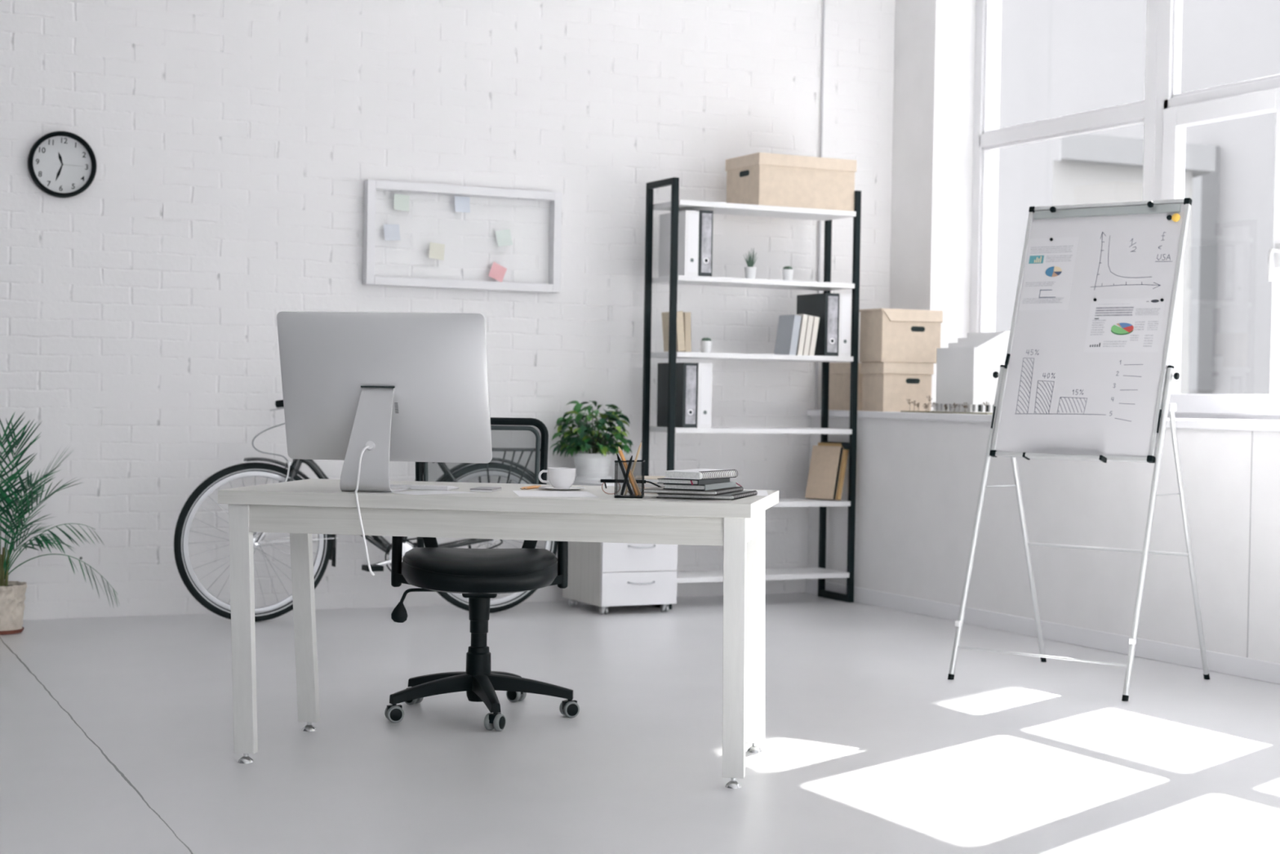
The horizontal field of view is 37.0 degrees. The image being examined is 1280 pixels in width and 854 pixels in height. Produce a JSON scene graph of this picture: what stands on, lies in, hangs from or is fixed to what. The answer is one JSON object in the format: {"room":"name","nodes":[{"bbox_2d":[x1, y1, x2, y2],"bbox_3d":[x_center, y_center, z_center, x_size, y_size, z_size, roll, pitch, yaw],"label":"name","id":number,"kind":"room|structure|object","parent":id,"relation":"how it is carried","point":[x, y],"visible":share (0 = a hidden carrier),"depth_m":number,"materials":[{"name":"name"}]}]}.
{"room":"office","nodes":[
{"label":"office","id":0,"kind":"room"},
{"bbox_2d":[0,0,895,619],"bbox_3d":[-2.418,-1.136,8.508,9.100,3.950,0.200,0,1,-26],"label":"wall","id":1,"kind":"structure","parent":0,"point":[235,144],"depth_m":8.94,"materials":[{"name":"white brick"}]},
{"bbox_2d":[27,130,97,197],"bbox_3d":[-2.513,-1.142,8.325,0.288,0.288,0.040,0,1,-26],"label":"wall clock","id":2,"kind":"object","parent":1,"relation":"attached to","point":[61,164],"visible":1,"depth_m":8.33,"materials":[{"name":"black plastic"}]},
{"bbox_2d":[362,179,562,293],"bbox_3d":[-0.839,-0.903,9.133,0.985,0.487,0.058,1,1,-26],"label":"frame","id":3,"kind":"structure","parent":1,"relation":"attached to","point":[369,277],"depth_m":9.10,"materials":[{"name":"white wood"}]},
{"bbox_2d":[383,224,400,239],"bbox_3d":[-1.162,-0.912,8.967,0.080,0.080,0.013,0,1,-26],"label":"sticky note","id":4,"kind":"object","parent":3,"relation":"attached to","point":[392,232],"visible":1,"depth_m":8.97,"materials":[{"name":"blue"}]},
{"bbox_2d":[393,193,409,211],"bbox_3d":[-1.119,-1.054,8.985,0.081,0.081,0.013,0,1,-26],"label":"sticky note","id":5,"kind":"object","parent":3,"relation":"attached to","point":[401,202],"visible":1,"depth_m":8.99,"materials":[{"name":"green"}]},
{"bbox_2d":[428,242,444,260],"bbox_3d":[-0.962,-0.833,9.066,0.084,0.084,0.013,0,1,-26],"label":"sticky note","id":6,"kind":"object","parent":3,"relation":"attached to","point":[436,251],"visible":1,"depth_m":9.07,"materials":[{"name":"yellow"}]},
{"bbox_2d":[454,195,470,213],"bbox_3d":[-0.846,-1.061,9.118,0.076,0.076,0.013,2,1,-26],"label":"sticky note","id":7,"kind":"object","parent":3,"relation":"attached to","point":[462,204],"visible":1,"depth_m":9.12,"materials":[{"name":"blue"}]},
{"bbox_2d":[488,262,506,281],"bbox_3d":[-0.684,-0.744,9.204,0.100,0.100,0.013,0,1,-26],"label":"sticky note","id":8,"kind":"object","parent":3,"relation":"attached to","point":[497,272],"visible":1,"depth_m":9.21,"materials":[{"name":"pink paper"}]},
{"bbox_2d":[495,229,512,246],"bbox_3d":[-0.654,-0.910,9.215,0.088,0.088,0.013,0,1,-26],"label":"sticky note","id":9,"kind":"object","parent":3,"relation":"attached to","point":[503,237],"visible":1,"depth_m":9.22,"materials":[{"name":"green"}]},
{"bbox_2d":[815,0,825,409],"bbox_3d":[0.944,-1.116,10.022,0.012,3.930,0.011,0,1,-26],"label":"pipe","id":10,"kind":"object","parent":1,"relation":"attached to","point":[824,1],"depth_m":10.01,"materials":[{"name":"grey metal"}]},
{"bbox_2d":[0,591,1279,853],"bbox_3d":[0.411,1.036,2.675,9.100,0.100,13.200,0,1,-26],"label":"floor","id":11,"kind":"structure","parent":0,"point":[117,732],"depth_m":5.57,"materials":[{"name":"grey paint"}]},
{"bbox_2d":[0,412,119,634],"bbox_3d":[-2.636,0.389,7.874,0.809,0.916,0.646,0,1,-45],"label":"potted palm","id":12,"kind":"object","parent":11,"relation":"on","point":[12,597],"visible":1,"depth_m":7.88,"materials":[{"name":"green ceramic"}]},
{"bbox_2d":[173,400,557,622],"bbox_3d":[-1.181,0.360,8.614,1.822,0.994,0.580,0,1,-26],"label":"bicycle","id":13,"kind":"object","parent":11,"relation":"on","point":[326,543],"visible":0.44,"depth_m":8.40,"materials":[{"name":"black rubber"}]},
{"bbox_2d":[384,417,579,731],"bbox_3d":[-0.490,0.443,6.058,0.609,0.940,0.619,1,1,-5],"label":"office chair","id":14,"kind":"object","parent":11,"relation":"on","point":[519,446],"visible":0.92,"depth_m":6.04,"materials":[{"name":"black leather"}]},
{"bbox_2d":[217,478,778,788],"bbox_3d":[-0.367,0.552,5.381,1.436,0.750,0.750,1,1,10],"label":"desk","id":15,"kind":"object","parent":11,"relation":"on","point":[300,508],"visible":1,"depth_m":5.08,"materials":[{"name":"white wood"}]},
{"bbox_2d":[276,311,492,492],"bbox_3d":[-0.716,-0.071,5.235,0.590,0.489,0.228,1,1,10],"label":"computer","id":16,"kind":"object","parent":15,"relation":"on","point":[404,386],"visible":1,"depth_m":5.23,"materials":[{"name":"silver metal"}]},
{"bbox_2d":[354,445,374,575],"bbox_3d":[-0.738,0.222,5.097,0.056,0.343,0.112,1,1,-17],"label":"power cable","id":17,"kind":"object","parent":16,"relation":"hanging from","point":[366,446],"visible":1,"depth_m":5.05,"materials":[{"name":"white plastic"}]},
{"bbox_2d":[390,484,458,490],"bbox_3d":[-0.664,0.166,5.380,0.290,0.012,0.114,1,1,11],"label":"keyboard","id":18,"kind":"object","parent":15,"relation":"on","point":[412,486],"visible":0.65,"depth_m":5.31,"materials":[{"name":"silver metal"}]},
{"bbox_2d":[388,489,476,494],"bbox_3d":[-0.569,0.177,5.167,0.150,0.001,0.210,2,1,44],"label":"paper sheet","id":19,"kind":"object","parent":15,"relation":"on","point":[437,491],"visible":1,"depth_m":5.17,"materials":[{"name":"white paper"}]},
{"bbox_2d":[470,486,501,492],"bbox_3d":[-0.428,0.173,5.310,0.062,0.008,0.124,1,1,8],"label":"smartphone","id":20,"kind":"object","parent":15,"relation":"on","point":[484,489],"visible":1,"depth_m":5.26,"materials":[{"name":"white"}]},
{"bbox_2d":[524,485,541,489],"bbox_3d":[-0.308,0.173,5.457,0.008,0.006,0.137,1,1,17],"label":"pencil","id":21,"kind":"object","parent":15,"relation":"on","point":[534,486],"visible":0.95,"depth_m":5.45,"materials":[{"name":"orange wood"}]},
{"bbox_2d":[512,490,597,497],"bbox_3d":[-0.233,0.182,5.201,0.210,0.001,0.297,1,1,-8],"label":"paper sheet","id":22,"kind":"object","parent":15,"relation":"on","point":[520,493],"visible":1,"depth_m":5.19,"materials":[{"name":"white paper"}]},
{"bbox_2d":[538,485,584,490],"bbox_3d":[-0.222,0.175,5.428,0.132,0.008,0.132,1,1,10],"label":"saucer","id":23,"kind":"object","parent":15,"relation":"on","point":[547,487],"visible":0.93,"depth_m":5.39,"materials":[{"name":"white ceramic"}]},
{"bbox_2d":[537,466,576,488],"bbox_3d":[-0.227,0.145,5.423,0.095,0.058,0.082,0,1,-38],"label":"coffee cup","id":24,"kind":"object","parent":23,"relation":"on","point":[558,477],"visible":0.98,"depth_m":5.40,"materials":[{"name":"white ceramic"}]},
{"bbox_2d":[613,459,644,497],"bbox_3d":[-0.028,0.138,5.093,0.078,0.099,0.078,1,1,3],"label":"pen holder","id":25,"kind":"object","parent":15,"relation":"on","point":[641,460],"visible":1,"depth_m":5.06,"materials":[{"name":"black metal"}]},
{"bbox_2d":[617,453,633,494],"bbox_3d":[-0.041,0.127,5.111,0.046,0.110,0.010,1,1,11],"label":"pen","id":26,"kind":"object","parent":25,"relation":"in","point":[628,484],"visible":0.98,"depth_m":5.11,"materials":[{"name":"black plastic"}]},
{"bbox_2d":[620,455,632,495],"bbox_3d":[-0.036,0.129,5.088,0.031,0.107,0.010,1,1,-14],"label":"pen","id":27,"kind":"object","parent":25,"relation":"in","point":[631,458],"visible":1,"depth_m":5.08,"materials":[{"name":"black plastic"}]},
{"bbox_2d":[617,445,638,495],"bbox_3d":[-0.031,0.115,5.096,0.063,0.136,0.010,1,1,19],"label":"pencil","id":28,"kind":"object","parent":25,"relation":"in","point":[620,452],"visible":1,"depth_m":5.09,"materials":[{"name":"orange wood"}]},
{"bbox_2d":[624,441,641,494],"bbox_3d":[-0.018,0.109,5.115,0.046,0.147,0.007,1,1,-5],"label":"pencil","id":29,"kind":"object","parent":25,"relation":"in","point":[640,445],"visible":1,"depth_m":5.11,"materials":[{"name":"beige"}]},
{"bbox_2d":[630,469,641,496],"bbox_3d":[-0.015,0.143,5.093,0.043,0.080,0.007,1,1,29],"label":"pencil","id":30,"kind":"object","parent":25,"relation":"in","point":[632,474],"visible":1,"depth_m":5.09,"materials":[{"name":"brown wood"}]},
{"bbox_2d":[600,479,662,494],"bbox_3d":[-0.051,0.164,5.226,0.100,0.041,0.223,0,1,-45],"label":"eyeglasses","id":31,"kind":"object","parent":15,"relation":"on","point":[604,481],"visible":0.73,"depth_m":5.21,"materials":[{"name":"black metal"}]},
{"bbox_2d":[638,486,657,493],"bbox_3d":[0.074,0.176,5.403,0.171,0.016,0.210,1,1,-2],"label":"closed book","id":32,"kind":"object","parent":15,"relation":"on","point":[640,488],"visible":0.02,"depth_m":5.30,"materials":[{"name":"white paper"}]},
{"bbox_2d":[631,483,664,487],"bbox_3d":[0.071,0.161,5.413,0.151,0.011,0.200,1,1,12],"label":"closed book","id":33,"kind":"object","parent":32,"relation":"on","point":[646,485],"visible":0.28,"depth_m":5.32,"materials":[{"name":"white paper"}]},
{"bbox_2d":[635,475,665,483],"bbox_3d":[0.057,0.149,5.420,0.141,0.012,0.190,1,1,1],"label":"closed book","id":34,"kind":"object","parent":33,"relation":"on","point":[654,479],"visible":0.44,"depth_m":5.36,"materials":[{"name":"white paper"}]},
{"bbox_2d":[657,490,757,499],"bbox_3d":[0.186,0.182,5.197,0.211,0.014,0.290,1,1,16],"label":"spiral notebook","id":35,"kind":"object","parent":15,"relation":"on","point":[738,495],"visible":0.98,"depth_m":5.07,"materials":[{"name":"grey paper"}]},
{"bbox_2d":[643,485,743,495],"bbox_3d":[0.148,0.170,5.173,0.202,0.013,0.275,1,1,18],"label":"spiral notebook","id":36,"kind":"object","parent":35,"relation":"on","point":[652,490],"visible":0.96,"depth_m":5.06,"materials":[{"name":"grey paper"}]},
{"bbox_2d":[662,480,742,490],"bbox_3d":[0.170,0.156,5.153,0.126,0.015,0.284,1,1,21],"label":"hardcover book","id":37,"kind":"object","parent":36,"relation":"on","point":[731,484],"visible":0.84,"depth_m":5.04,"materials":[{"name":"grey paper"}]},
{"bbox_2d":[657,477,729,484],"bbox_3d":[0.144,0.142,5.109,0.119,0.014,0.220,1,1,25],"label":"hardcover book","id":38,"kind":"object","parent":37,"relation":"on","point":[668,481],"visible":0.84,"depth_m":5.03,"materials":[{"name":"grey paper"}]},
{"bbox_2d":[663,468,737,479],"bbox_3d":[0.165,0.125,5.095,0.114,0.023,0.215,1,1,29],"label":"spiral notebook","id":39,"kind":"object","parent":38,"relation":"on","point":[695,473],"visible":1,"depth_m":5.03,"materials":[{"name":"white paper"}]},
{"bbox_2d":[742,489,768,495],"bbox_3d":[0.257,0.186,5.433,0.210,0.001,0.297,1,1,3],"label":"paper sheet","id":40,"kind":"object","parent":15,"relation":"on","point":[759,492],"visible":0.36,"depth_m":5.44,"materials":[{"name":"white paper"}]},
{"bbox_2d":[562,479,677,613],"bbox_3d":[-0.092,0.565,9.111,0.399,0.607,0.484,0,1,-26],"label":"base cabinet","id":41,"kind":"object","parent":11,"relation":"on","point":[603,575],"visible":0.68,"depth_m":8.93,"materials":[{"name":"white wood"}]},
{"bbox_2d":[549,400,632,480],"bbox_3d":[-0.233,0.065,9.222,0.413,0.383,0.393,0,1,-26],"label":"potted plant","id":42,"kind":"object","parent":41,"relation":"on","point":[594,465],"visible":0.98,"depth_m":9.17,"materials":[{"name":"green plant"}]},
{"bbox_2d":[573,452,613,476],"bbox_3d":[-0.230,0.185,9.235,0.195,0.119,0.195,0,1,-26],"label":"pot","id":43,"kind":"object","parent":42,"relation":"attached to","point":[587,464],"depth_m":9.16,"materials":[{"name":"white ceramic"}]},
{"bbox_2d":[641,177,861,608],"bbox_3d":[0.552,-0.158,9.479,1.053,2.060,0.302,0,1,-26],"label":"shelving unit","id":44,"kind":"object","parent":11,"relation":"on","point":[676,205],"visible":0.74,"depth_m":9.41,"materials":[{"name":"black"}]},
{"bbox_2d":[662,311,685,351],"bbox_3d":[0.161,-0.460,9.215,0.056,0.193,0.150,0,1,-26],"label":"book","id":45,"kind":"object","parent":44,"relation":"on","point":[665,315],"visible":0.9,"depth_m":9.15,"materials":[{"name":"beige paper"}]},
{"bbox_2d":[656,362,697,427],"bbox_3d":[0.180,-0.155,9.299,0.076,0.312,0.285,0,1,-26],"label":"ring binder","id":46,"kind":"object","parent":44,"relation":"on","point":[686,401],"visible":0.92,"depth_m":9.19,"materials":[{"name":"black"}]},
{"bbox_2d":[658,210,698,276],"bbox_3d":[0.188,-0.883,9.285,0.074,0.312,0.282,0,1,-26],"label":"ring binder","id":47,"kind":"object","parent":44,"relation":"on","point":[688,220],"visible":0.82,"depth_m":9.17,"materials":[{"name":"white"}]},
{"bbox_2d":[675,311,691,351],"bbox_3d":[0.198,-0.457,9.250,0.040,0.191,0.150,0,1,-26],"label":"book","id":48,"kind":"object","parent":44,"relation":"on","point":[686,315],"visible":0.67,"depth_m":9.18,"materials":[{"name":"beige paper"}]},
{"bbox_2d":[696,363,712,427],"bbox_3d":[0.252,-0.154,9.335,0.076,0.312,0.282,0,1,-26],"label":"ring binder","id":49,"kind":"object","parent":44,"relation":"on","point":[704,373],"visible":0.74,"depth_m":9.21,"materials":[{"name":"white"}]},
{"bbox_2d":[697,209,713,276],"bbox_3d":[0.256,-0.885,9.317,0.074,0.318,0.285,0,1,-26],"label":"ring binder","id":50,"kind":"object","parent":44,"relation":"on","point":[705,217],"visible":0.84,"depth_m":9.19,"materials":[{"name":"black"}]},
{"bbox_2d":[700,337,712,352],"bbox_3d":[0.321,-0.396,9.250,0.060,0.075,0.060,0,1,-26],"label":"potted succulent","id":51,"kind":"object","parent":44,"relation":"on","point":[706,343],"visible":1,"depth_m":9.23,"materials":[{"name":"white ceramic"}]},
{"bbox_2d":[743,248,757,278],"bbox_3d":[0.538,-0.799,9.348,0.066,0.154,0.062,2,1,30],"label":"potted succulent","id":52,"kind":"object","parent":44,"relation":"on","point":[750,271],"visible":1,"depth_m":9.33,"materials":[{"name":"white plastic"}]},
{"bbox_2d":[744,266,756,278],"bbox_3d":[0.539,-0.751,9.348,0.061,0.058,0.061,0,1,-26],"label":"pot","id":53,"kind":"object","parent":52,"relation":"attached to","point":[750,272],"depth_m":9.32,"materials":[{"name":"white ceramic"}]},
{"bbox_2d":[773,314,801,355],"bbox_3d":[0.733,-0.453,9.494,0.067,0.203,0.150,0,1,-26],"label":"book","id":54,"kind":"object","parent":44,"relation":"on","point":[788,326],"visible":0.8,"depth_m":9.45,"materials":[{"name":"grey paper"}]},
{"bbox_2d":[782,266,793,280],"bbox_3d":[0.729,-0.758,9.440,0.060,0.075,0.060,0,1,-26],"label":"potted succulent","id":55,"kind":"object","parent":44,"relation":"on","point":[788,272],"visible":1,"depth_m":9.42,"materials":[{"name":"white ceramic"}]},
{"bbox_2d":[725,152,857,211],"bbox_3d":[0.754,-1.211,9.591,0.560,0.256,0.345,0,1,-26],"label":"storage box","id":56,"kind":"object","parent":44,"relation":"on","point":[766,179],"visible":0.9,"depth_m":9.44,"materials":[{"name":"cardboard"}]},
{"bbox_2d":[790,314,808,355],"bbox_3d":[0.772,-0.456,9.513,0.058,0.207,0.150,0,1,-26],"label":"book","id":57,"kind":"object","parent":44,"relation":"on","point":[804,318],"visible":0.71,"depth_m":9.45,"materials":[{"name":"white paper"}]},
{"bbox_2d":[802,315,813,355],"bbox_3d":[0.801,-0.454,9.527,0.057,0.202,0.150,0,1,-26],"label":"book","id":58,"kind":"object","parent":44,"relation":"on","point":[810,321],"visible":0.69,"depth_m":9.46,"materials":[{"name":"white paper"}]},
{"bbox_2d":[808,315,819,355],"bbox_3d":[0.831,-0.451,9.542,0.058,0.198,0.150,0,1,-26],"label":"book","id":59,"kind":"object","parent":44,"relation":"on","point":[816,319],"visible":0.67,"depth_m":9.47,"materials":[{"name":"white paper"}]},
{"bbox_2d":[796,293,839,355],"bbox_3d":[0.895,-0.512,9.638,0.080,0.312,0.285,0,1,-26],"label":"ring binder","id":60,"kind":"object","parent":44,"relation":"on","point":[825,306],"visible":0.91,"depth_m":9.52,"materials":[{"name":"black"}]},
{"bbox_2d":[804,445,843,500],"bbox_3d":[0.929,0.231,9.651,0.172,0.270,0.086,2,1,41],"label":"book","id":61,"kind":"object","parent":44,"relation":"on","point":[825,460],"visible":1,"depth_m":9.63,"materials":[{"name":"brown paper"}]},
{"bbox_2d":[817,442,848,500],"bbox_3d":[0.958,0.224,9.677,0.178,0.285,0.094,2,1,41],"label":"book","id":62,"kind":"object","parent":44,"relation":"on","point":[845,454],"visible":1,"depth_m":9.62,"materials":[{"name":"brown paper"}]},
{"bbox_2d":[838,293,851,356],"bbox_3d":[0.962,-0.511,9.673,0.068,0.312,0.282,0,1,-26],"label":"ring binder","id":63,"kind":"object","parent":44,"relation":"on","point":[845,300],"visible":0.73,"depth_m":9.54,"materials":[{"name":"white"}]},
{"bbox_2d":[947,197,1209,701],"bbox_3d":[1.642,0.050,7.046,0.738,1.776,0.727,2,1,39],"label":"flip chart","id":64,"kind":"object","parent":11,"relation":"on","point":[1055,399],"visible":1,"depth_m":7.03,"materials":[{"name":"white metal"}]},
{"bbox_2d":[1004,353,1010,368],"bbox_3d":[1.383,-0.248,7.204,0.028,0.057,0.013,0,1,-35],"label":"marker pen","id":65,"kind":"object","parent":64,"relation":"attached to","point":[1006,362],"visible":1,"depth_m":7.20,"materials":[{"name":"black plastic"}]},
{"bbox_2d":[1018,236,1079,310],"bbox_3d":[1.540,-0.577,7.213,0.203,0.277,0.080,2,1,39],"label":"printed report","id":66,"kind":"object","parent":64,"relation":"on","point":[1050,264],"visible":1,"depth_m":7.21,"materials":[{"name":"grey paper"}]},
{"bbox_2d":[1028,255,1044,263],"bbox_3d":[1.505,-0.636,7.263,0.060,0.031,0.009,2,1,39],"label":"picture","id":67,"kind":"object","parent":66,"relation":"attached to","point":[1032,259],"depth_m":7.26,"materials":[{"name":"teal paper"}]},
{"bbox_2d":[1022,452,1106,462],"bbox_3d":[1.537,0.111,6.930,0.172,0.029,0.304,0,1,-26],"label":"tray","id":68,"kind":"object","parent":64,"relation":"on","point":[1081,456],"depth_m":6.92,"materials":[{"name":"white plastic"}]},
{"bbox_2d":[1084,297,1165,351],"bbox_3d":[1.762,-0.370,6.958,0.289,0.197,0.057,2,1,39],"label":"printed report","id":69,"kind":"object","parent":64,"relation":"on","point":[1131,324],"visible":1,"depth_m":6.96,"materials":[{"name":"grey paper"}]},
{"bbox_2d":[1166,214,1172,220],"bbox_3d":[1.926,-0.762,6.962,0.019,0.020,0.013,2,1,39],"label":"magnet","id":70,"kind":"object","parent":64,"relation":"attached to","point":[1169,216],"visible":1,"depth_m":6.96,"materials":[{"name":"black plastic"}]},
{"bbox_2d":[1171,213,1180,222],"bbox_3d":[1.946,-0.760,6.945,0.031,0.031,0.017,2,1,39],"label":"magnet","id":71,"kind":"object","parent":64,"relation":"attached to","point":[1175,217],"visible":1,"depth_m":6.94,"materials":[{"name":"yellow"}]},
{"bbox_2d":[807,0,1279,663],"bbox_3d":[4.125,-0.958,4.453,0.895,3.950,12.830,0,1,-26],"label":"wall","id":72,"kind":"structure","parent":0,"point":[918,482],"depth_m":8.70,"materials":[{"name":"white paint"}]},
{"bbox_2d":[804,578,1279,684],"bbox_3d":[3.685,0.976,4.287,0.014,0.075,12.830,0,1,-26],"label":"baseboard","id":73,"kind":"structure","parent":72,"relation":"attached to","point":[1236,665],"depth_m":8.09,"materials":[{"name":"white plastic"}]},
{"bbox_2d":[807,409,1279,431],"bbox_3d":[2.411,-0.010,7.742,0.757,0.035,5.460,0,1,-26],"label":"windowsill","id":74,"kind":"structure","parent":72,"relation":"attached to","point":[1261,425],"depth_m":8.60,"materials":[{"name":"white laminate"}]},
{"bbox_2d":[828,362,862,410],"bbox_3d":[1.154,-0.209,9.979,0.300,0.245,0.260,0,1,-26],"label":"storage box","id":75,"kind":"object","parent":74,"relation":"on","point":[839,384],"visible":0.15,"depth_m":9.88,"materials":[{"name":"cardboard"}]},
{"bbox_2d":[861,361,933,411],"bbox_3d":[1.293,-0.201,9.626,0.300,0.245,0.205,0,1,-26],"label":"storage box","id":76,"kind":"object","parent":74,"relation":"on","point":[886,386],"visible":0.91,"depth_m":9.54,"materials":[{"name":"cardboard"}]},
{"bbox_2d":[858,308,942,363],"bbox_3d":[1.309,-0.455,9.622,0.362,0.264,0.215,0,1,-26],"label":"storage box","id":77,"kind":"object","parent":76,"relation":"on","point":[886,335],"visible":0.95,"depth_m":9.53,"materials":[{"name":"cardboard"}]},
{"bbox_2d":[900,330,1009,414],"bbox_3d":[1.647,-0.259,9.090,0.500,0.392,0.703,0,1,-26],"label":"model","id":78,"kind":"object","parent":74,"relation":"on","point":[966,384],"visible":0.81,"depth_m":8.98},
{"bbox_2d":[969,0,1158,333],"bbox_3d":[2.076,-1.341,9.381,0.070,2.560,1.400,0,1,-26],"label":"window","id":79,"kind":"structure","parent":72,"relation":"in","point":[985,140],"depth_m":9.92,"materials":[{"name":"white plastic"}]},
{"bbox_2d":[1153,0,1279,420],"bbox_3d":[2.547,-1.315,8.321,0.153,2.560,0.920,0,1,-26],"label":"window","id":80,"kind":"structure","parent":72,"relation":"in","point":[1175,111],"depth_m":8.47,"materials":[{"name":"white plastic"}]},
{"bbox_2d":[1246,431,1253,657],"bbox_3d":[2.907,0.472,5.902,0.002,0.850,2.836,0,1,-26],"label":"trim","id":81,"kind":"structure","parent":72,"relation":"attached to","point":[1251,431],"depth_m":7.17,"materials":[{"name":"grey paint"}]},
{"label":"outside","id":82,"kind":"structure","parent":0,"visible":0},
{"bbox_3d":[22.081,4.975,30.372,53.600,0.200,85.000,0,1,-26],"label":"ground","id":83,"kind":"structure","parent":82,"visible":0},
{"bbox_2d":[1052,133,1215,393],"bbox_3d":[4.555,1.171,18.146,1.355,7.240,5.172,1,1,12],"label":"building exterior","id":84,"kind":"structure","parent":83,"relation":"on","point":[1091,168],"depth_m":16.05,"materials":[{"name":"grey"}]},
{"bbox_2d":[995,0,1279,420],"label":"window","id":85,"kind":"structure","parent":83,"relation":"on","point":[1060,58],"depth_m":25.51,"materials":[{"name":"grey"}]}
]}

